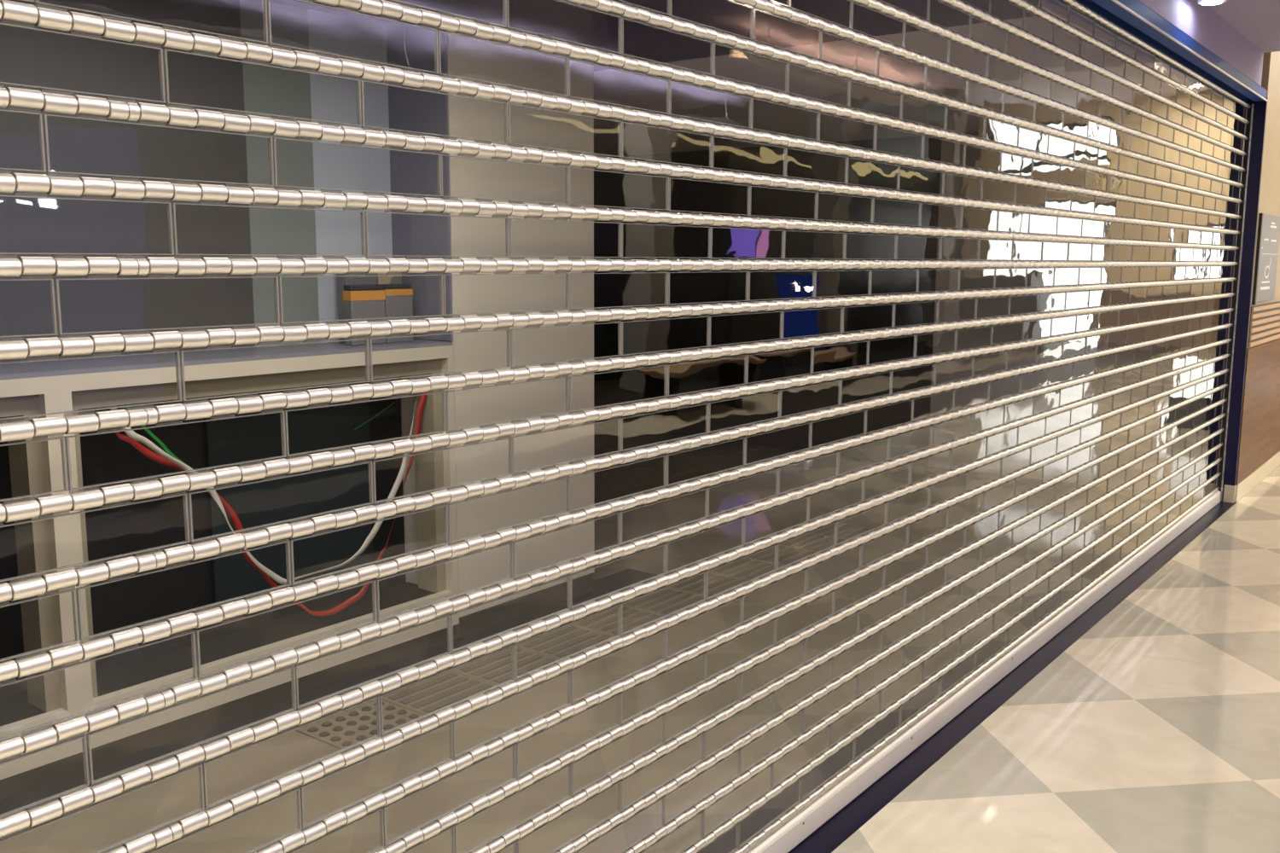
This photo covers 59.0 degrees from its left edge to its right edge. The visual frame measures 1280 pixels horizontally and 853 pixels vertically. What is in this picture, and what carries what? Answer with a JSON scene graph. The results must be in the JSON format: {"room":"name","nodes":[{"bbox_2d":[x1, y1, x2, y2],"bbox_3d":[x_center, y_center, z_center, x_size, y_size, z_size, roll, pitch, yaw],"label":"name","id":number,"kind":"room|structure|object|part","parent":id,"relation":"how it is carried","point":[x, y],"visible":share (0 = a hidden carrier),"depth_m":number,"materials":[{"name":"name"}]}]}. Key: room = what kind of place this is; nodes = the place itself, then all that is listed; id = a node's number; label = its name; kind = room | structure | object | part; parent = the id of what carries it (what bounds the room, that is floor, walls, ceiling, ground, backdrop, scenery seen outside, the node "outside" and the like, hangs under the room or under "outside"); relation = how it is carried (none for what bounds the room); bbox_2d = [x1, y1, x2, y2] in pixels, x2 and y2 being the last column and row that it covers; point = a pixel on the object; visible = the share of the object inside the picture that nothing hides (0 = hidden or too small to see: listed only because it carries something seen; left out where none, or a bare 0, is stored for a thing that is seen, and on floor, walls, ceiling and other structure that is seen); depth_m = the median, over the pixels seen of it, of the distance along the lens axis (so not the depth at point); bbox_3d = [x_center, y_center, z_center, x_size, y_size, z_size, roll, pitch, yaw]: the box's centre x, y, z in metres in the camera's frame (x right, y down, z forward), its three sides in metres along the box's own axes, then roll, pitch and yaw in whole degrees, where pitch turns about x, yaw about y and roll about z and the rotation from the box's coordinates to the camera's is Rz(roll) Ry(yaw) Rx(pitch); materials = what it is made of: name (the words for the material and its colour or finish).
{"room":"shopping mall","nodes":[
{"label":"shopping mall","id":0,"kind":"room"},
{"bbox_2d":[0,0,392,364],"bbox_3d":[-2.588,-0.129,3.071,0.270,2.560,4.712,7,11,37],"label":"window","id":1,"kind":"structure","parent":0,"point":[27,57],"depth_m":4.02,"materials":[{"name":"glass"}]},
{"bbox_2d":[400,15,594,617],"bbox_3d":[-0.796,-0.490,5.219,0.770,2.460,0.900,7,11,37],"label":"column","id":2,"kind":"structure","parent":0,"point":[469,58],"depth_m":4.94,"materials":[{"name":"beige paint"}]},
{"bbox_2d":[386,15,453,341],"bbox_3d":[-1.014,-1.014,4.731,0.615,1.282,0.012,7,11,37],"label":"wall","id":3,"kind":"structure","parent":2,"relation":"attached to","point":[408,46],"depth_m":4.63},
{"bbox_2d":[0,426,1161,852],"bbox_3d":[-3.537,1.087,3.909,6.780,0.100,15.600,7,11,37],"label":"floor","id":4,"kind":"structure","parent":0,"point":[101,826],"depth_m":4.28,"materials":[{"name":"beige tile"}]},
{"bbox_2d":[0,339,459,801],"bbox_3d":[-2.037,0.476,3.374,0.348,1.271,3.722,7,11,37],"label":"cabinet","id":5,"kind":"object","parent":4,"relation":"on","point":[61,386],"depth_m":4.04,"materials":[{"name":"beige paint"}]},
{"bbox_2d":[120,404,182,462],"bbox_3d":[-1.619,0.021,3.744,0.025,0.263,0.220,7,11,37],"label":"cable","id":6,"kind":"object","parent":5,"relation":"attached to","point":[167,450],"visible":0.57,"depth_m":3.76,"materials":[{"name":"green plastic"}]},
{"bbox_3d":[-2.044,0.969,3.451,0.280,0.120,3.722,7,11,37],"label":"board","id":7,"kind":"part","parent":5,"relation":"part of","materials":[{"name":"black"}]},
{"bbox_2d":[0,339,450,380],"bbox_3d":[-2.040,-0.145,3.280,0.343,0.015,3.710,7,11,37],"label":"countertop","id":8,"kind":"structure","parent":5,"relation":"on","point":[10,371],"depth_m":3.83,"materials":[{"name":"stone"}]},
{"bbox_3d":[-1.923,1.083,3.374,0.025,0.071,3.722,7,11,37],"label":"kick plate","id":9,"kind":"part","parent":5,"relation":"part of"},
{"bbox_2d":[77,391,427,616],"bbox_3d":[-1.318,0.297,4.141,0.027,0.912,1.443,7,11,37],"label":"cable","id":10,"kind":"object","parent":5,"relation":"attached to","point":[142,449],"visible":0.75,"depth_m":4.14,"materials":[{"name":"red"}]},
{"bbox_2d":[108,393,418,584],"bbox_3d":[-1.291,0.209,4.123,0.026,0.752,1.332,7,11,37],"label":"cable","id":11,"kind":"object","parent":5,"relation":"attached to","point":[131,434],"visible":0.8,"depth_m":4.12,"materials":[{"name":"beige plastic"}]},
{"bbox_2d":[337,272,377,342],"bbox_3d":[-1.146,-0.496,4.598,0.060,0.300,0.160,7,11,37],"label":"case","id":12,"kind":"object","parent":5,"relation":"on","point":[341,281],"visible":0.1,"depth_m":4.54,"materials":[{"name":"grey plastic"}]},
{"bbox_2d":[343,284,386,345],"bbox_3d":[-1.082,-0.441,4.449,0.051,0.234,0.170,7,11,37],"label":"carton","id":13,"kind":"object","parent":5,"relation":"on","point":[361,301],"visible":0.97,"depth_m":4.41,"materials":[{"name":"grey"}]},
{"bbox_3d":[-1.082,-0.545,4.434,0.049,0.023,0.166,7,11,37],"label":"lid","id":14,"kind":"part","parent":13,"relation":"part of","materials":[{"name":"grey cardboard"}]},
{"bbox_2d":[354,402,394,430],"bbox_3d":[-1.087,-0.043,4.629,0.004,0.092,0.212,7,11,38],"label":"twine","id":15,"kind":"object","parent":5,"relation":"attached to","point":[393,403],"visible":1,"depth_m":4.63,"materials":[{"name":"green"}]},
{"bbox_2d":[377,272,402,284],"bbox_3d":[-1.053,-0.512,4.713,0.066,0.300,0.123,7,11,37],"label":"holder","id":16,"kind":"object","parent":5,"relation":"on","point":[381,280],"visible":0.13,"depth_m":4.68,"materials":[{"name":"beige"}]},
{"bbox_2d":[383,284,413,343],"bbox_3d":[-0.986,-0.458,4.572,0.051,0.234,0.140,7,11,37],"label":"carton","id":17,"kind":"object","parent":5,"relation":"on","point":[398,297],"visible":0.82,"depth_m":4.55,"materials":[{"name":"grey cardboard"}]},
{"bbox_3d":[-0.987,-0.565,4.557,0.049,0.020,0.136,7,11,37],"label":"lid","id":18,"kind":"part","parent":17,"relation":"part of","materials":[{"name":"grey"}]},
{"bbox_2d":[0,569,657,814],"bbox_3d":[-3.449,1.419,1.312,0.300,0.004,11.550,7,11,37],"label":"trim","id":19,"kind":"structure","parent":4,"relation":"on","point":[609,584],"depth_m":4.14,"materials":[{"name":"black stone"}]},
{"bbox_2d":[456,573,592,638],"bbox_3d":[-0.800,0.774,5.407,0.750,0.096,0.883,7,11,37],"label":"baseboard","id":20,"kind":"structure","parent":4,"relation":"on","point":[497,614],"depth_m":5.13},
{"bbox_2d":[290,523,877,751],"bbox_3d":[0.105,0.829,5.381,0.330,0.011,3.954,7,11,37],"label":"floor grate","id":21,"kind":"object","parent":4,"relation":"on","point":[341,730],"depth_m":4.71,"materials":[{"name":"grey metal"}]},
{"bbox_2d":[269,0,1202,157],"bbox_3d":[-3.544,-1.672,3.394,6.880,0.390,15.410,7,11,37],"label":"ceiling","id":22,"kind":"structure","parent":0,"point":[611,86],"depth_m":5.65,"materials":[{"name":"black paint"}]},
{"bbox_2d":[593,118,1224,494],"bbox_3d":[1.190,-1.292,9.713,6.880,2.950,0.190,7,11,37],"label":"wall","id":23,"kind":"structure","parent":0,"point":[610,189],"depth_m":8.96,"materials":[{"name":"glass"}]},
{"bbox_2d":[1210,96,1268,485],"bbox_3d":[3.938,-0.869,7.508,0.212,2.540,0.034,7,11,37],"label":"trim","id":24,"kind":"structure","parent":23,"relation":"attached to","point":[1260,107],"depth_m":7.45,"materials":[{"name":"blue paint"}]},
{"bbox_2d":[831,465,1279,852],"bbox_3d":[5.340,0.699,6.786,3.145,0.100,31.000,7,11,37],"label":"floor","id":25,"kind":"structure","parent":0,"point":[1157,730],"depth_m":3.87,"materials":[{"name":"tile"}]},
{"bbox_2d":[1138,0,1263,86],"bbox_3d":[-0.807,-1.375,1.156,0.210,0.200,15.150,7,11,37],"label":"wall","id":26,"kind":"structure","parent":0,"point":[1200,22],"depth_m":5.90,"materials":[{"name":"purple paint"}]},
{"bbox_2d":[1047,0,1267,102],"bbox_3d":[1.022,-1.587,3.544,0.208,0.065,9.586,7,11,37],"label":"trim","id":27,"kind":"structure","parent":26,"relation":"attached to","point":[1108,9],"depth_m":5.40,"materials":[{"name":"blue paint"}]},
{"bbox_2d":[1207,0,1279,52],"bbox_3d":[2.418,-1.160,-1.305,7.910,0.120,15.150,7,11,37],"label":"ceiling","id":28,"kind":"structure","parent":0,"point":[1258,20],"depth_m":6.06,"materials":[{"name":"white paint"}]},
{"bbox_2d":[1197,0,1226,5],"bbox_3d":[2.679,-2.046,5.330,0.132,0.065,0.312,7,11,37],"label":"recessed light","id":29,"kind":"object","parent":28,"relation":"in","point":[1199,2],"visible":1,"depth_m":5.40,"materials":[{"name":"white"}]},
{"bbox_2d":[1221,51,1279,500],"bbox_3d":[8.687,-2.756,13.502,0.208,4.800,15.590,7,11,37],"label":"wall","id":30,"kind":"structure","parent":0,"point":[1270,186],"depth_m":7.53,"materials":[{"name":"beige paint"}]},
{"bbox_2d":[0,0,1250,852],"bbox_3d":[1.044,-0.243,3.752,0.035,2.608,9.436,7,11,37],"label":"roller shutter","id":31,"kind":"object","parent":30,"relation":"attached to","point":[1190,491],"visible":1,"depth_m":2.42,"materials":[{"name":"grey metal"}]},
{"bbox_3d":[-0.731,-0.447,1.373,0.003,0.070,0.322,6,10,37],"label":"clear panel","id":32,"kind":"part","parent":31,"relation":"part of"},
{"bbox_3d":[-0.733,-0.051,1.432,0.003,0.070,0.322,6,10,37],"label":"clear panel","id":33,"kind":"part","parent":31,"relation":"part of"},
{"bbox_3d":[-0.734,0.147,1.461,0.003,0.070,0.322,7,10,37],"label":"clear panel","id":34,"kind":"part","parent":31,"relation":"part of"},
{"bbox_3d":[-0.632,-0.564,1.487,0.003,0.070,0.322,7,11,37],"label":"clear panel","id":35,"kind":"part","parent":31,"relation":"part of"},
{"bbox_3d":[-0.633,-0.366,1.516,0.003,0.070,0.322,7,11,37],"label":"clear panel","id":36,"kind":"part","parent":31,"relation":"part of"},
{"bbox_3d":[-0.634,0.029,1.575,0.003,0.070,0.322,6,10,37],"label":"clear panel","id":37,"kind":"part","parent":31,"relation":"part of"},
{"bbox_3d":[-0.533,-0.484,1.630,0.003,0.070,0.322,7,11,37],"label":"clear panel","id":38,"kind":"part","parent":31,"relation":"part of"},
{"bbox_3d":[-0.535,-0.088,1.688,0.003,0.070,0.322,7,11,37],"label":"clear panel","id":39,"kind":"part","parent":31,"relation":"part of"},
{"bbox_3d":[-0.536,0.110,1.717,0.003,0.070,0.322,7,10,37],"label":"clear panel","id":40,"kind":"part","parent":31,"relation":"part of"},
{"bbox_3d":[-0.434,-0.601,1.743,0.003,0.070,0.322,7,10,37],"label":"clear panel","id":41,"kind":"part","parent":31,"relation":"part of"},
{"bbox_3d":[-0.436,-0.008,1.831,0.003,0.070,0.322,7,11,37],"label":"clear panel","id":42,"kind":"part","parent":31,"relation":"part of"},
{"bbox_3d":[-0.335,-0.521,1.886,0.003,0.070,0.322,7,11,37],"label":"clear panel","id":43,"kind":"part","parent":31,"relation":"part of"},
{"bbox_3d":[-0.338,0.073,1.974,0.003,0.070,0.322,7,11,37],"label":"clear panel","id":44,"kind":"part","parent":31,"relation":"part of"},
{"bbox_3d":[-0.335,-0.719,1.857,0.003,0.070,0.322,7,11,37],"label":"clear panel","id":45,"kind":"part","parent":31,"relation":"part of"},
{"bbox_3d":[-0.236,-0.638,1.999,0.003,0.070,0.322,7,11,37],"label":"clear panel","id":46,"kind":"part","parent":31,"relation":"part of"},
{"bbox_3d":[-0.238,-0.045,2.087,0.003,0.070,0.322,7,11,36],"label":"clear panel","id":47,"kind":"part","parent":31,"relation":"part of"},
{"bbox_3d":[-0.239,0.153,2.116,0.003,0.070,0.322,6,10,37],"label":"clear panel","id":48,"kind":"part","parent":31,"relation":"part of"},
{"bbox_3d":[-0.137,-0.756,2.113,0.003,0.070,0.322,7,11,37],"label":"clear panel","id":49,"kind":"part","parent":31,"relation":"part of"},
{"bbox_3d":[-0.140,0.036,2.230,0.003,0.070,0.322,7,11,37],"label":"clear panel","id":50,"kind":"part","parent":31,"relation":"part of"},
{"bbox_3d":[-0.041,0.116,2.373,0.003,0.070,0.322,6,10,37],"label":"clear panel","id":51,"kind":"part","parent":31,"relation":"part of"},
{"bbox_3d":[1.044,-0.334,3.739,0.019,0.019,9.436,7,11,37],"label":"hinge rod","id":52,"kind":"part","parent":31,"relation":"part of","materials":[{"name":"grey metal"}]},
{"bbox_3d":[-0.038,-0.675,2.256,0.003,0.070,0.322,6,10,37],"label":"clear panel","id":53,"kind":"part","parent":31,"relation":"part of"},
{"bbox_3d":[1.044,-0.235,3.754,0.019,0.019,9.436,7,11,37],"label":"hinge rod","id":54,"kind":"part","parent":31,"relation":"part of","materials":[{"name":"grey metal"}]},
{"bbox_3d":[1.046,-0.829,3.666,0.019,0.019,9.436,7,11,37],"label":"hinge rod","id":55,"kind":"part","parent":31,"relation":"part of","materials":[{"name":"grey metal"}]},
{"bbox_3d":[1.044,-0.136,3.768,0.019,0.019,9.436,7,11,37],"label":"hinge rod","id":56,"kind":"part","parent":31,"relation":"part of","materials":[{"name":"grey metal"}]},
{"bbox_3d":[1.043,-0.037,3.783,0.019,0.019,9.436,7,11,37],"label":"hinge rod","id":57,"kind":"part","parent":31,"relation":"part of","materials":[{"name":"grey metal"}]},
{"bbox_3d":[1.046,-0.730,3.681,0.019,0.019,9.436,7,11,37],"label":"hinge rod","id":58,"kind":"part","parent":31,"relation":"part of","materials":[{"name":"grey metal"}]},
{"bbox_3d":[1.043,0.062,3.798,0.019,0.019,9.436,7,11,37],"label":"hinge rod","id":59,"kind":"part","parent":31,"relation":"part of","materials":[{"name":"grey metal"}]},
{"bbox_3d":[1.046,-0.631,3.695,0.019,0.019,9.436,7,11,37],"label":"hinge rod","id":60,"kind":"part","parent":31,"relation":"part of","materials":[{"name":"grey metal"}]},
{"bbox_3d":[1.042,0.161,3.812,0.019,0.019,9.436,7,11,37],"label":"hinge rod","id":61,"kind":"part","parent":31,"relation":"part of","materials":[{"name":"grey metal"}]},
{"bbox_3d":[1.045,-0.532,3.710,0.019,0.019,9.436,7,11,37],"label":"hinge rod","id":62,"kind":"part","parent":31,"relation":"part of","materials":[{"name":"grey metal"}]},
{"bbox_3d":[1.045,-0.433,3.725,0.019,0.019,9.436,7,11,37],"label":"hinge rod","id":63,"kind":"part","parent":31,"relation":"part of","materials":[{"name":"grey metal"}]},
{"bbox_3d":[0.061,-0.793,2.369,0.003,0.070,0.322,6,10,37],"label":"clear panel","id":64,"kind":"part","parent":31,"relation":"part of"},
{"bbox_3d":[1.042,0.259,3.827,0.019,0.019,9.436,7,11,37],"label":"hinge rod","id":65,"kind":"part","parent":31,"relation":"part of","materials":[{"name":"grey metal"}]},
{"bbox_3d":[0.161,-0.910,2.482,0.003,0.070,0.322,7,11,37],"label":"clear panel","id":66,"kind":"part","parent":31,"relation":"part of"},
{"bbox_3d":[1.041,0.358,3.842,0.019,0.019,9.436,7,11,37],"label":"hinge rod","id":67,"kind":"part","parent":31,"relation":"part of","materials":[{"name":"grey metal"}]},
{"bbox_3d":[0.359,-0.947,2.739,0.004,0.070,0.322,7,11,37],"label":"clear panel","id":68,"kind":"part","parent":31,"relation":"part of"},
{"bbox_3d":[1.047,-0.928,3.652,0.019,0.019,9.436,7,11,37],"label":"hinge rod","id":69,"kind":"part","parent":31,"relation":"part of","materials":[{"name":"grey metal"}]},
{"bbox_3d":[1.041,0.457,3.856,0.019,0.019,9.436,7,11,37],"label":"hinge rod","id":70,"kind":"part","parent":31,"relation":"part of","materials":[{"name":"grey metal"}]},
{"bbox_3d":[1.041,0.556,3.871,0.019,0.019,9.436,7,11,37],"label":"hinge rod","id":71,"kind":"part","parent":31,"relation":"part of","materials":[{"name":"grey metal"}]},
{"bbox_3d":[1.040,0.655,3.885,0.019,0.019,9.436,7,11,37],"label":"hinge rod","id":72,"kind":"part","parent":31,"relation":"part of","materials":[{"name":"grey metal"}]},
{"bbox_3d":[1.047,-1.027,3.637,0.019,0.019,9.436,7,11,37],"label":"hinge rod","id":73,"kind":"part","parent":31,"relation":"part of","materials":[{"name":"grey metal"}]},
{"bbox_3d":[1.040,0.754,3.900,0.019,0.019,9.436,7,11,37],"label":"hinge rod","id":74,"kind":"part","parent":31,"relation":"part of","materials":[{"name":"grey metal"}]},
{"bbox_3d":[1.039,0.853,3.915,0.019,0.019,9.436,7,11,37],"label":"hinge rod","id":75,"kind":"part","parent":31,"relation":"part of","materials":[{"name":"grey metal"}]},
{"bbox_3d":[1.039,0.952,3.929,0.019,0.019,9.436,7,11,37],"label":"hinge rod","id":76,"kind":"part","parent":31,"relation":"part of","materials":[{"name":"grey metal"}]},
{"bbox_3d":[1.048,-1.125,3.622,0.019,0.019,9.436,7,11,37],"label":"hinge rod","id":77,"kind":"part","parent":31,"relation":"part of","materials":[{"name":"grey metal"}]},
{"bbox_3d":[1.048,-1.224,3.608,0.019,0.019,9.436,7,11,37],"label":"hinge rod","id":78,"kind":"part","parent":31,"relation":"part of","materials":[{"name":"grey metal"}]},
{"bbox_3d":[1.048,-1.323,3.593,0.019,0.019,9.436,7,11,37],"label":"hinge rod","id":79,"kind":"part","parent":31,"relation":"part of","materials":[{"name":"grey metal"}]},
{"bbox_3d":[1.049,-1.422,3.579,0.019,0.019,9.436,7,11,37],"label":"hinge rod","id":80,"kind":"part","parent":31,"relation":"part of","materials":[{"name":"grey metal"}]},
{"bbox_3d":[1.049,-1.521,3.564,0.019,0.019,9.436,7,11,37],"label":"hinge rod","id":81,"kind":"part","parent":31,"relation":"part of","materials":[{"name":"grey metal"}]},
{"bbox_2d":[698,500,1236,852],"bbox_3d":[-0.776,1.425,1.696,0.325,0.102,15.400,7,11,37],"label":"trim","id":82,"kind":"structure","parent":30,"relation":"attached to","point":[831,834],"depth_m":4.04,"materials":[{"name":"black metal"}]},
{"bbox_2d":[1223,484,1236,503],"bbox_3d":[3.992,0.453,7.657,0.063,0.118,0.038,7,11,37],"label":"baseboard","id":83,"kind":"object","parent":30,"relation":"attached to","point":[1230,491],"visible":1,"depth_m":7.64,"materials":[{"name":"stone"}]},
{"bbox_2d":[1216,104,1254,501],"bbox_3d":[3.922,-0.787,7.490,0.062,2.616,0.031,7,11,37],"label":"rail","id":84,"kind":"object","parent":30,"relation":"attached to","point":[1250,111],"visible":0.52,"depth_m":7.47,"materials":[{"name":"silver metal"}]},
{"bbox_2d":[1234,451,1279,502],"bbox_3d":[8.766,-0.431,13.778,0.016,0.120,15.588,7,11,37],"label":"baseboard","id":85,"kind":"structure","parent":30,"relation":"attached to","point":[1252,480],"depth_m":8.22,"materials":[{"name":"stone"}]},
{"bbox_2d":[1235,338,1279,485],"bbox_3d":[8.767,-0.946,13.705,0.010,0.920,15.585,7,11,37],"label":"wall panel","id":86,"kind":"object","parent":30,"relation":"attached to","point":[1259,433],"depth_m":8.09,"materials":[{"name":"brown wood"}]},
{"bbox_2d":[1247,301,1279,347],"bbox_3d":[5.441,-0.923,9.304,0.016,0.275,4.550,7,11,37],"label":"slatted panel","id":87,"kind":"object","parent":30,"relation":"attached to","point":[1265,318],"visible":1,"depth_m":7.90,"materials":[{"name":"brown wood"}]},
{"bbox_2d":[1251,213,1279,304],"bbox_3d":[4.311,-1.149,7.773,0.018,0.600,0.780,7,11,37],"label":"wall sign","id":88,"kind":"object","parent":30,"relation":"attached to","point":[1269,225],"visible":1,"depth_m":7.70,"materials":[{"name":"beige"}]},
{"bbox_2d":[1260,221,1277,290],"bbox_3d":[4.329,-1.174,7.781,0.002,0.457,0.640,7,11,37],"label":"print","id":89,"kind":"object","parent":88,"relation":"attached to","point":[1269,239],"depth_m":7.77,"materials":[{"name":"white"}]},
{"bbox_3d":[-3.655,0.591,-2.309,0.210,2.700,5.794,7,11,37],"label":"wall","id":90,"kind":"structure","parent":0,"visible":0},
{"bbox_2d":[1111,0,1267,101],"bbox_3d":[1.107,-1.546,3.484,0.008,0.008,9.586,7,11,37],"label":"trim","id":91,"kind":"structure","parent":90,"relation":"attached to","point":[1118,2],"depth_m":5.38,"materials":[{"name":"metal"}]}
]}

